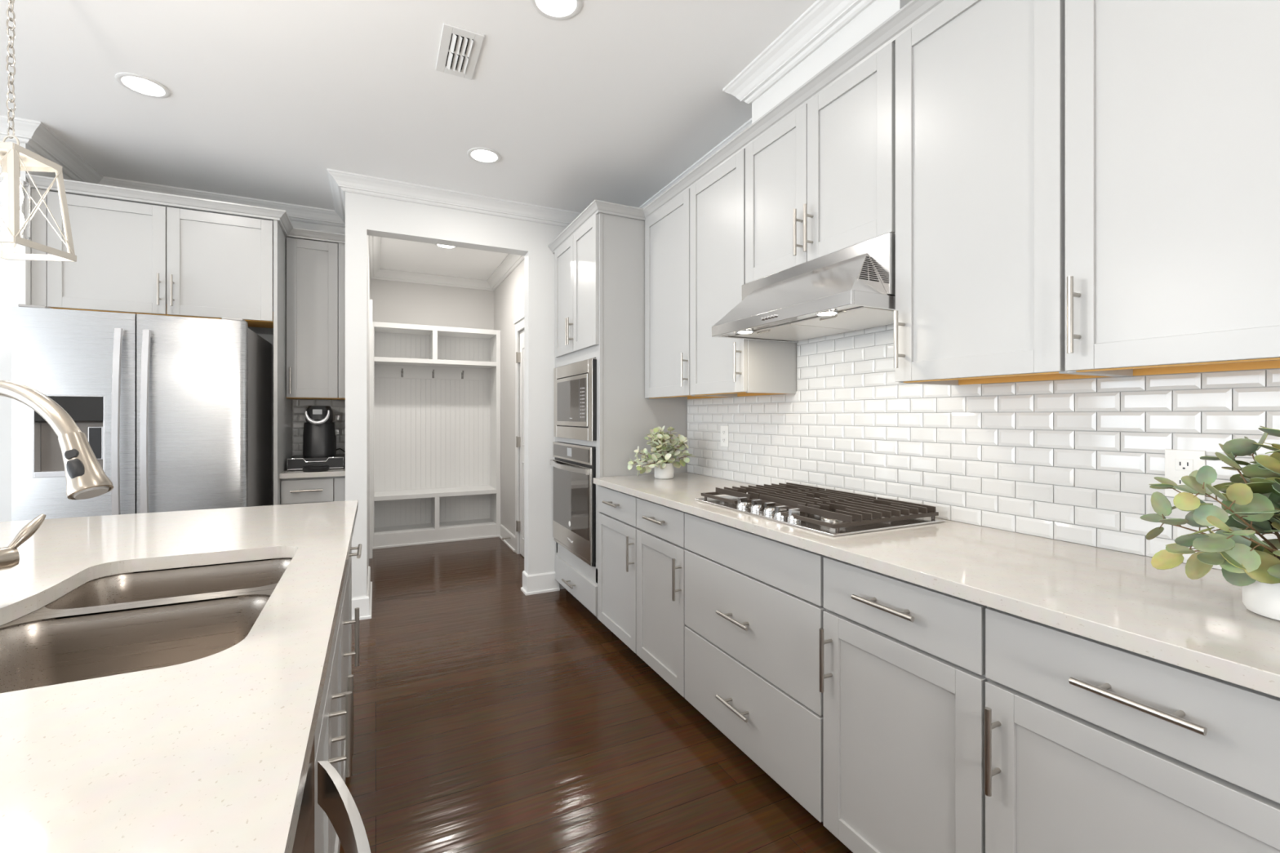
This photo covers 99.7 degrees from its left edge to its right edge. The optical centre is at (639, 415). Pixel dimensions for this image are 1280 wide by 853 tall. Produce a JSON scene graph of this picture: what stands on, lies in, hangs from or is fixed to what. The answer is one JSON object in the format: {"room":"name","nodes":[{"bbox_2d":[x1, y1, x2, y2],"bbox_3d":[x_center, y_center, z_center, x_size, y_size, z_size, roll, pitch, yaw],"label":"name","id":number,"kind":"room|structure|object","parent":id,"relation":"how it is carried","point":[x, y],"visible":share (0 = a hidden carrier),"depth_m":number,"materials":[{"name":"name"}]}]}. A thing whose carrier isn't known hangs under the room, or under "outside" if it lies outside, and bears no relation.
{"room":"kitchen","nodes":[
{"label":"kitchen","id":0,"kind":"room"},
{"bbox_2d":[0,139,88,521],"bbox_3d":[-4.871,-0.101,2.330,3.500,2.743,0.790,0,0,-26],"label":"wall","id":1,"kind":"structure","parent":0,"point":[15,275],"depth_m":2.72,"materials":[{"name":"white paint"}]},
{"bbox_2d":[93,196,345,505],"bbox_3d":[-2.809,-0.101,3.724,1.430,2.743,0.100,0,0,-26],"label":"wall","id":2,"kind":"structure","parent":0,"point":[269,338],"depth_m":3.78,"materials":[{"name":"white paint"}]},
{"bbox_2d":[285,237,345,399],"bbox_3d":[-2.226,-0.644,3.747,0.359,1.061,0.371,0,0,-26],"label":"upper cabinet","id":3,"kind":"object","parent":2,"relation":"attached to","point":[315,270],"visible":0.88,"depth_m":3.62,"materials":[{"name":"grey paint"}]},
{"bbox_2d":[292,399,345,456],"bbox_3d":[-2.304,0.119,3.909,0.360,0.475,0.011,0,0,-26],"label":"tile backsplash","id":4,"kind":"structure","parent":2,"relation":"attached to","point":[300,406],"depth_m":3.85,"materials":[{"name":"grey tile"}]},
{"bbox_2d":[367,235,369,578],"bbox_3d":[-2.302,-0.101,4.451,0.120,2.743,2.180,0,0,-26],"label":"wall","id":5,"kind":"structure","parent":0,"point":[368,243],"depth_m":4.34,"materials":[{"name":"white paint"}]},
{"bbox_2d":[351,566,372,620],"bbox_3d":[-1.929,1.204,3.690,0.172,0.135,0.776,0,0,-26],"label":"baseboard","id":6,"kind":"structure","parent":5,"relation":"attached to","point":[364,603],"depth_m":3.37,"materials":[{"name":"white paint"}]},
{"bbox_2d":[368,299,372,559],"bbox_3d":[-2.405,0.121,4.824,0.026,2.300,0.080,0,0,-26],"label":"trim","id":7,"kind":"structure","parent":5,"relation":"attached to","point":[370,300],"depth_m":4.79,"materials":[{"name":"white paint"}]},
{"bbox_2d":[0,0,817,279],"bbox_3d":[-1.917,-1.512,0.231,6.960,0.080,10.300,0,0,-26],"label":"ceiling","id":8,"kind":"structure","parent":0,"point":[611,101],"depth_m":2.45,"materials":[{"name":"white paint"}]},
{"bbox_2d":[0,0,76,262],"bbox_3d":[-1.847,-0.977,1.584,0.192,0.990,0.192,0,0,-7],"label":"pendant lantern","id":9,"kind":"object","parent":8,"relation":"hanging from","point":[15,193],"visible":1,"depth_m":1.58,"materials":[{"name":"white metal"}]},
{"bbox_2d":[1,155,20,177],"bbox_3d":[-1.847,-0.732,1.584,0.036,0.055,0.036,0,0,-26],"label":"socket","id":10,"kind":"object","parent":9,"relation":"attached to","point":[4,162],"depth_m":1.57,"materials":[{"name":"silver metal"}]},
{"bbox_2d":[115,72,170,97],"bbox_3d":[-2.214,-1.468,2.407,0.184,0.007,0.184,0,0,-26],"label":"recessed light","id":11,"kind":"object","parent":8,"relation":"in","point":[140,84],"visible":1,"depth_m":2.40,"materials":[{"name":"white paint"}]},
{"bbox_2d":[122,76,164,94],"bbox_3d":[-2.214,-1.470,2.407,0.138,0.003,0.138,0,0,-26],"label":"diffuser","id":12,"kind":"object","parent":11,"relation":"attached to","point":[140,85],"depth_m":2.40,"materials":[{"name":"white plastic"}]},
{"bbox_2d":[435,244,457,248],"bbox_3d":[-1.673,-1.468,4.659,0.184,0.007,0.184,0,0,-26],"label":"recessed light","id":13,"kind":"object","parent":8,"relation":"in","point":[437,245],"visible":0.44,"depth_m":4.71,"materials":[{"name":"white paint"}]},
{"bbox_2d":[437,244,453,247],"bbox_3d":[-1.673,-1.470,4.659,0.138,0.003,0.138,0,0,-26],"label":"diffuser","id":14,"kind":"object","parent":13,"relation":"attached to","point":[439,246],"depth_m":4.68,"materials":[{"name":"white plastic"}]},
{"bbox_2d":[435,22,484,79],"bbox_3d":[-0.734,-1.465,2.188,0.149,0.014,0.300,0,0,-26],"label":"ceiling vent","id":15,"kind":"object","parent":8,"relation":"in","point":[460,48],"visible":1,"depth_m":2.17,"materials":[{"name":"white paint"}]},
{"bbox_2d":[466,146,501,163],"bbox_3d":[-0.881,-1.468,3.054,0.184,0.007,0.184,0,0,-26],"label":"recessed light","id":16,"kind":"object","parent":8,"relation":"in","point":[483,155],"visible":1,"depth_m":3.05,"materials":[{"name":"white paint"}]},
{"bbox_2d":[471,150,497,161],"bbox_3d":[-0.881,-1.470,3.054,0.138,0.003,0.138,0,0,-26],"label":"diffuser","id":17,"kind":"object","parent":16,"relation":"attached to","point":[477,155],"depth_m":3.05,"materials":[{"name":"white plastic"}]},
{"bbox_2d":[529,0,582,20],"bbox_3d":[-0.298,-1.468,1.914,0.184,0.007,0.184,0,0,-26],"label":"recessed light","id":18,"kind":"object","parent":8,"relation":"in","point":[557,10],"visible":1,"depth_m":1.95,"materials":[{"name":"white paint"}]},
{"bbox_2d":[536,0,575,15],"bbox_3d":[-0.298,-1.470,1.914,0.138,0.003,0.138,0,0,-26],"label":"diffuser","id":19,"kind":"object","parent":18,"relation":"attached to","point":[544,7],"depth_m":1.94,"materials":[{"name":"white plastic"}]},
{"bbox_2d":[369,278,493,329],"bbox_3d":[-2.206,-0.101,5.768,1.450,2.743,0.100,0,0,-26],"label":"wall","id":20,"kind":"structure","parent":0,"point":[393,301],"depth_m":5.71,"materials":[{"name":"grey paint"}]},
{"bbox_2d":[345,191,566,598],"bbox_3d":[-0.982,-0.101,3.817,1.932,2.743,0.120,0,0,-26],"label":"wall","id":21,"kind":"structure","parent":0,"point":[365,215],"depth_m":3.68,"materials":[{"name":"white paint"}]},
{"bbox_2d":[520,570,559,595],"bbox_3d":[-0.726,1.204,3.928,0.250,0.135,0.146,0,0,-26],"label":"baseboard","id":22,"kind":"structure","parent":21,"relation":"attached to","point":[535,584],"depth_m":3.87,"materials":[{"name":"white paint"}]},
{"bbox_2d":[493,259,524,554],"bbox_3d":[-1.098,-0.101,5.040,0.100,2.743,2.180,0,0,-26],"label":"wall","id":23,"kind":"structure","parent":0,"point":[508,296],"depth_m":5.39,"materials":[{"name":"grey paint"}]},
{"bbox_2d":[368,235,524,290],"bbox_3d":[-1.696,-1.428,4.748,1.232,0.088,2.180,0,0,-26],"label":"trim","id":24,"kind":"structure","parent":23,"relation":"attached to","point":[511,262],"depth_m":5.53,"materials":[{"name":"white paint"}]},
{"bbox_2d":[498,524,515,551],"bbox_3d":[-1.309,1.204,5.327,0.026,0.135,0.680,0,0,-26],"label":"baseboard","id":25,"kind":"structure","parent":23,"relation":"attached to","point":[504,532],"depth_m":5.29,"materials":[{"name":"white paint"}]},
{"bbox_2d":[513,314,524,554],"bbox_3d":[-0.939,0.196,4.567,0.030,2.150,1.030,0,0,-26],"label":"trim","id":26,"kind":"structure","parent":23,"relation":"attached to","point":[519,322],"depth_m":4.95,"materials":[{"name":"white paint"}]},
{"bbox_2d":[515,329,524,556],"bbox_3d":[-0.926,0.249,4.588,0.069,2.027,0.845,0,0,-26],"label":"door","id":27,"kind":"structure","parent":23,"relation":"in","point":[519,356],"depth_m":4.87,"materials":[{"name":"white paint"}]},
{"bbox_2d":[339,537,853,852],"bbox_3d":[-1.917,1.296,0.231,6.960,0.050,10.300,0,0,-26],"label":"floor","id":28,"kind":"structure","parent":0,"point":[490,716],"depth_m":2.13,"materials":[{"name":"brown wood"}]},
{"bbox_2d":[11,304,271,521],"bbox_3d":[-2.734,0.369,3.097,0.908,1.803,0.952,0,0,-26],"label":"refrigerator","id":29,"kind":"object","parent":28,"relation":"on","point":[175,411],"visible":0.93,"depth_m":2.74,"materials":[{"name":"grey metal"}]},
{"bbox_2d":[31,187,292,505],"bbox_3d":[-2.796,0.048,3.289,1.065,2.446,0.691,0,0,-26],"label":"tall cabinet","id":30,"kind":"object","parent":28,"relation":"on","point":[135,258],"visible":0.78,"depth_m":3.03,"materials":[{"name":"grey paint"}]},
{"bbox_2d":[25,173,345,244],"bbox_3d":[-2.566,-1.201,3.229,1.425,0.052,0.393,0,0,-26],"label":"crown molding","id":31,"kind":"structure","parent":30,"relation":"on","point":[72,187],"depth_m":3.04,"materials":[{"name":"grey paint"}]},
{"bbox_2d":[280,475,345,504],"bbox_3d":[-2.177,0.830,3.648,0.359,0.882,0.591,0,0,-26],"label":"base cabinet","id":32,"kind":"object","parent":28,"relation":"on","point":[322,489],"visible":0.3,"depth_m":3.42,"materials":[{"name":"grey paint"}]},
{"bbox_2d":[279,466,345,479],"bbox_3d":[-2.178,0.373,3.650,0.360,0.032,0.587,0,0,-26],"label":"countertop","id":33,"kind":"structure","parent":32,"relation":"on","point":[299,473],"depth_m":3.39,"materials":[{"name":"stone"}]},
{"bbox_2d":[286,453,345,470],"bbox_3d":[-2.205,0.316,3.701,0.323,0.075,0.353,0,0,-26],"label":"pod drawer","id":34,"kind":"object","parent":33,"relation":"on","point":[338,461],"visible":0.85,"depth_m":3.56,"materials":[{"name":"black plastic"}]},
{"bbox_2d":[302,464,328,471],"bbox_3d":[-2.082,0.340,3.468,0.148,0.034,0.148,0,0,-26],"label":"drip tray","id":35,"kind":"object","parent":33,"relation":"on","point":[318,468],"visible":1,"depth_m":3.41,"materials":[{"name":"black plastic"}]},
{"bbox_2d":[302,405,345,457],"bbox_3d":[-2.158,0.107,3.700,0.260,0.342,0.332,0,0,-26],"label":"coffee maker","id":36,"kind":"object","parent":33,"relation":"on","point":[320,433],"visible":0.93,"depth_m":3.60,"materials":[{"name":"black plastic"}]},
{"bbox_2d":[292,737,370,852],"bbox_3d":[-0.533,0.837,0.368,0.636,0.868,0.594,0,0,-26],"label":"dishwasher","id":37,"kind":"object","parent":28,"relation":"on","point":[335,798],"visible":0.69,"depth_m":0.67,"materials":[{"name":"grey metal"}]},
{"bbox_2d":[314,593,353,852],"bbox_3d":[-0.913,0.830,1.034,0.642,0.882,0.920,0,0,-26],"label":"base cabinet","id":38,"kind":"object","parent":28,"relation":"on","point":[328,737],"visible":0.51,"depth_m":1.13,"materials":[{"name":"grey paint"}]},
{"bbox_2d":[342,542,361,783],"bbox_3d":[-1.262,0.830,1.745,0.642,0.882,0.665,0,0,-26],"label":"base cabinet","id":39,"kind":"object","parent":28,"relation":"on","point":[347,621],"visible":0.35,"depth_m":1.81,"materials":[{"name":"grey paint"}]},
{"bbox_2d":[372,321,500,549],"bbox_3d":[-2.087,0.189,5.552,1.222,2.164,0.382,0,0,-26],"label":"storage unit","id":40,"kind":"object","parent":28,"relation":"on","point":[436,441],"visible":0.91,"depth_m":5.64,"materials":[{"name":"white paint"}]},
{"bbox_2d":[400,368,403,377],"bbox_3d":[-2.436,-0.438,5.534,0.022,0.087,0.064,0,0,-26],"label":"coat hook","id":41,"kind":"object","parent":40,"relation":"attached to","point":[402,371],"visible":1,"depth_m":5.54,"materials":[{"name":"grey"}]},
{"bbox_2d":[373,321,496,338],"bbox_3d":[-2.096,-0.869,5.554,1.147,0.048,0.370,0,0,-26],"label":"shelf","id":42,"kind":"object","parent":40,"relation":"attached to","point":[380,328],"depth_m":5.49,"materials":[{"name":"white paint"}]},
{"bbox_2d":[373,356,496,368],"bbox_3d":[-2.096,-0.537,5.554,1.147,0.043,0.370,0,0,-26],"label":"shelf","id":43,"kind":"object","parent":40,"relation":"attached to","point":[433,362],"depth_m":5.48,"materials":[{"name":"white paint"}]},
{"bbox_2d":[597,485,639,653],"bbox_3d":[0.122,0.830,3.013,0.653,0.882,0.518,0,0,-26],"label":"base cabinet","id":44,"kind":"object","parent":28,"relation":"on","point":[617,528],"visible":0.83,"depth_m":2.88,"materials":[{"name":"grey paint"}]},
{"bbox_2d":[554,213,687,617],"bbox_3d":[-0.189,0.048,3.644,0.657,2.446,0.886,0,0,-26],"label":"tall cabinet","id":45,"kind":"object","parent":28,"relation":"on","point":[599,271],"visible":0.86,"depth_m":3.23,"materials":[{"name":"grey paint"}]},
{"bbox_2d":[549,441,595,566],"bbox_3d":[-0.283,0.540,3.605,0.514,0.705,0.760,0,0,-26],"label":"wall oven","id":46,"kind":"object","parent":45,"relation":"in","point":[574,465],"visible":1,"depth_m":3.41,"materials":[{"name":"silver metal"}]},
{"bbox_2d":[553,358,596,441],"bbox_3d":[-0.271,-0.091,3.587,0.409,0.487,0.763,0,0,-26],"label":"microwave","id":47,"kind":"object","parent":45,"relation":"in","point":[575,384],"visible":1,"depth_m":3.40,"materials":[{"name":"silver metal"}]},
{"bbox_2d":[636,497,686,697],"bbox_3d":[0.337,0.830,2.573,0.653,0.882,0.460,0,0,-26],"label":"base cabinet","id":48,"kind":"object","parent":28,"relation":"on","point":[660,534],"visible":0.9,"depth_m":2.42,"materials":[{"name":"grey paint"}]},
{"bbox_2d":[684,512,827,824],"bbox_3d":[0.608,0.830,2.021,0.653,0.882,0.771,0,0,-26],"label":"base cabinet","id":49,"kind":"object","parent":28,"relation":"on","point":[754,609],"visible":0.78,"depth_m":1.80,"materials":[{"name":"grey paint"}]},
{"bbox_2d":[819,556,989,852],"bbox_3d":[0.878,0.830,1.469,0.653,0.882,0.458,0,0,-26],"label":"base cabinet","id":50,"kind":"object","parent":28,"relation":"on","point":[903,679],"visible":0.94,"depth_m":1.32,"materials":[{"name":"grey paint"}]},
{"bbox_2d":[984,607,1279,852],"bbox_3d":[1.096,0.830,1.023,0.653,0.882,0.534,0,0,-26],"label":"base cabinet","id":51,"kind":"object","parent":28,"relation":"on","point":[1091,746],"visible":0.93,"depth_m":0.93,"materials":[{"name":"grey paint"}]},
{"bbox_2d":[593,472,1279,697],"bbox_3d":[0.617,0.373,2.012,0.645,0.032,2.751,0,0,-26],"label":"countertop","id":52,"kind":"structure","parent":51,"relation":"on","point":[1203,625],"depth_m":1.17,"materials":[{"name":"stone"}]},
{"bbox_2d":[627,426,694,479],"bbox_3d":[0.104,0.208,3.042,0.388,0.298,0.316,0,0,-34],"label":"eucalyptus","id":53,"kind":"object","parent":52,"relation":"on","point":[664,449],"visible":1,"depth_m":3.02,"materials":[{"name":"green plant"}]},
{"bbox_2d":[694,482,945,536],"bbox_3d":[0.626,0.331,2.038,0.507,0.050,0.766,0,0,-26],"label":"gas cooktop","id":54,"kind":"object","parent":52,"relation":"in","point":[832,513],"visible":1,"depth_m":1.86,"materials":[{"name":"silver metal"}]},
{"bbox_2d":[1139,426,1279,621],"bbox_3d":[1.132,0.179,0.946,0.365,0.356,0.402,0,0,-26],"label":"eucalyptus","id":55,"kind":"object","parent":52,"relation":"on","point":[1251,498],"visible":1,"depth_m":0.96,"materials":[{"name":"green plant"}]},
{"bbox_3d":[-1.091,0.830,0.969,0.933,0.882,2.380,0,0,-26],"label":"kitchen island","id":56,"kind":"object","parent":28,"relation":"on","visible":0},
{"bbox_2d":[0,500,358,852],"bbox_3d":[-1.205,0.373,0.906,1.233,0.032,2.448,0,0,-26],"label":"island countertop","id":57,"kind":"structure","parent":56,"relation":"on","point":[211,753],"depth_m":0.65,"materials":[{"name":"stone"}]},
{"bbox_2d":[0,380,113,570],"bbox_3d":[-1.046,0.148,0.903,0.413,0.418,0.148,0,0,31],"label":"kitchen faucet","id":58,"kind":"object","parent":57,"relation":"on","point":[85,477],"visible":1,"depth_m":0.86,"materials":[{"name":"silver metal"}]},
{"bbox_2d":[0,557,293,693],"bbox_3d":[-0.976,0.499,1.049,0.500,0.220,0.818,0,0,-26],"label":"sink","id":59,"kind":"object","parent":57,"relation":"in","point":[130,622],"visible":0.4,"depth_m":1.11,"materials":[{"name":"silver metal"}]},
{"bbox_2d":[654,462,674,479],"bbox_3d":[0.138,0.313,3.074,0.112,0.088,0.112,0,0,-26],"label":"pot","id":60,"kind":"object","parent":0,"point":[668,473],"depth_m":3.03,"materials":[{"name":"white ceramic"}]},
{"bbox_2d":[751,0,911,124],"bbox_3d":[0.780,-1.345,2.112,0.265,0.253,0.752,0,0,-26],"label":"wall","id":61,"kind":"structure","parent":0,"point":[879,11],"depth_m":1.99,"materials":[{"name":"white paint"}]},
{"bbox_2d":[0,0,875,227],"bbox_3d":[-1.571,-1.428,-0.474,6.762,0.088,8.530,0,0,-26],"label":"trim","id":62,"kind":"structure","parent":61,"relation":"attached to","point":[823,19],"depth_m":3.18,"materials":[{"name":"white paint"}]},
{"bbox_2d":[1241,580,1279,621],"bbox_3d":[1.161,0.304,0.953,0.132,0.105,0.132,0,0,-26],"label":"pot","id":63,"kind":"object","parent":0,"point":[1263,599],"depth_m":0.95,"materials":[{"name":"white ceramic"}]},
{"bbox_3d":[1.667,-0.101,0.716,0.100,2.743,8.020,0,0,-26],"label":"wall","id":64,"kind":"structure","parent":0,"visible":0},
{"bbox_2d":[644,188,727,399],"bbox_3d":[0.260,-0.638,3.080,0.347,1.074,0.518,0,0,-26],"label":"upper cabinet","id":65,"kind":"object","parent":64,"relation":"attached to","point":[667,231],"visible":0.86,"depth_m":3.01,"materials":[{"name":"grey paint"}]},
{"bbox_2d":[689,149,797,396],"bbox_3d":[0.475,-0.638,2.639,0.347,1.074,0.463,0,0,-26],"label":"upper cabinet","id":66,"kind":"object","parent":64,"relation":"attached to","point":[720,366],"visible":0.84,"depth_m":2.54,"materials":[{"name":"grey paint"}]},
{"bbox_2d":[711,232,895,342],"bbox_3d":[0.676,-0.451,2.056,0.478,0.242,0.759,0,0,-26],"label":"range hood","id":67,"kind":"object","parent":64,"relation":"attached to","point":[852,288],"visible":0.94,"depth_m":1.88,"materials":[{"name":"silver metal"}]},
{"bbox_2d":[818,311,835,315],"bbox_3d":[0.616,-0.339,1.779,0.050,0.006,0.050,0,0,-26],"label":"lamp","id":68,"kind":"object","parent":67,"relation":"on","point":[820,313],"depth_m":1.78,"materials":[{"name":"white"}]},
{"bbox_2d":[745,41,895,283],"bbox_3d":[0.745,-0.875,2.089,0.347,0.601,0.762,0,0,-26],"label":"upper cabinet","id":69,"kind":"object","parent":64,"relation":"attached to","point":[820,182],"visible":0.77,"depth_m":1.95,"materials":[{"name":"grey paint"}]},
{"bbox_2d":[687,324,1279,569],"bbox_3d":[0.902,-0.036,2.150,0.011,0.786,2.749,0,0,-26],"label":"tile backsplash","id":70,"kind":"structure","parent":64,"relation":"attached to","point":[1073,460],"depth_m":1.71,"materials":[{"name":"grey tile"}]},
{"bbox_2d":[720,426,728,447],"bbox_3d":[0.471,0.116,3.012,0.007,0.116,0.072,0,0,-26],"label":"wall outlet","id":71,"kind":"object","parent":70,"relation":"attached to","point":[724,429],"visible":1,"depth_m":3.01,"materials":[{"name":"white plastic"}]},
{"bbox_2d":[1164,448,1205,500],"bbox_3d":[1.310,0.141,1.298,0.007,0.116,0.072,0,0,-26],"label":"wall outlet","id":72,"kind":"object","parent":70,"relation":"attached to","point":[1179,464],"visible":0.6,"depth_m":1.30,"materials":[{"name":"white plastic"}]},
{"bbox_2d":[1175,476,1185,484],"bbox_3d":[1.308,0.163,1.297,0.002,0.028,0.032,0,0,-26],"label":"socket","id":73,"kind":"object","parent":72,"relation":"attached to","point":[1178,479],"depth_m":1.30,"materials":[{"name":"white plastic"}]},
{"bbox_2d":[1175,458,1193,471],"bbox_3d":[1.308,0.119,1.297,0.002,0.028,0.032,0,0,-26],"label":"socket","id":74,"kind":"object","parent":72,"relation":"attached to","point":[1181,464],"depth_m":1.30,"materials":[{"name":"white plastic"}]},
{"bbox_2d":[893,0,1125,385],"bbox_3d":[1.014,-0.638,1.540,0.347,1.074,0.462,0,0,-26],"label":"upper cabinet","id":75,"kind":"object","parent":64,"relation":"attached to","point":[980,84],"visible":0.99,"depth_m":1.46,"materials":[{"name":"grey paint"}]},
{"bbox_2d":[1065,0,1279,376],"bbox_3d":[1.233,-0.638,1.091,0.347,1.074,0.536,0,0,-26],"label":"upper cabinet","id":76,"kind":"object","parent":64,"relation":"attached to","point":[1172,107],"visible":1,"depth_m":1.11,"materials":[{"name":"grey paint"}]},
{"bbox_2d":[547,0,948,253],"bbox_3d":[0.394,-1.201,2.358,0.377,0.052,3.734,0,0,-31],"label":"crown molding","id":77,"kind":"structure","parent":76,"relation":"attached to","point":[915,11],"depth_m":2.12,"materials":[{"name":"grey paint"}]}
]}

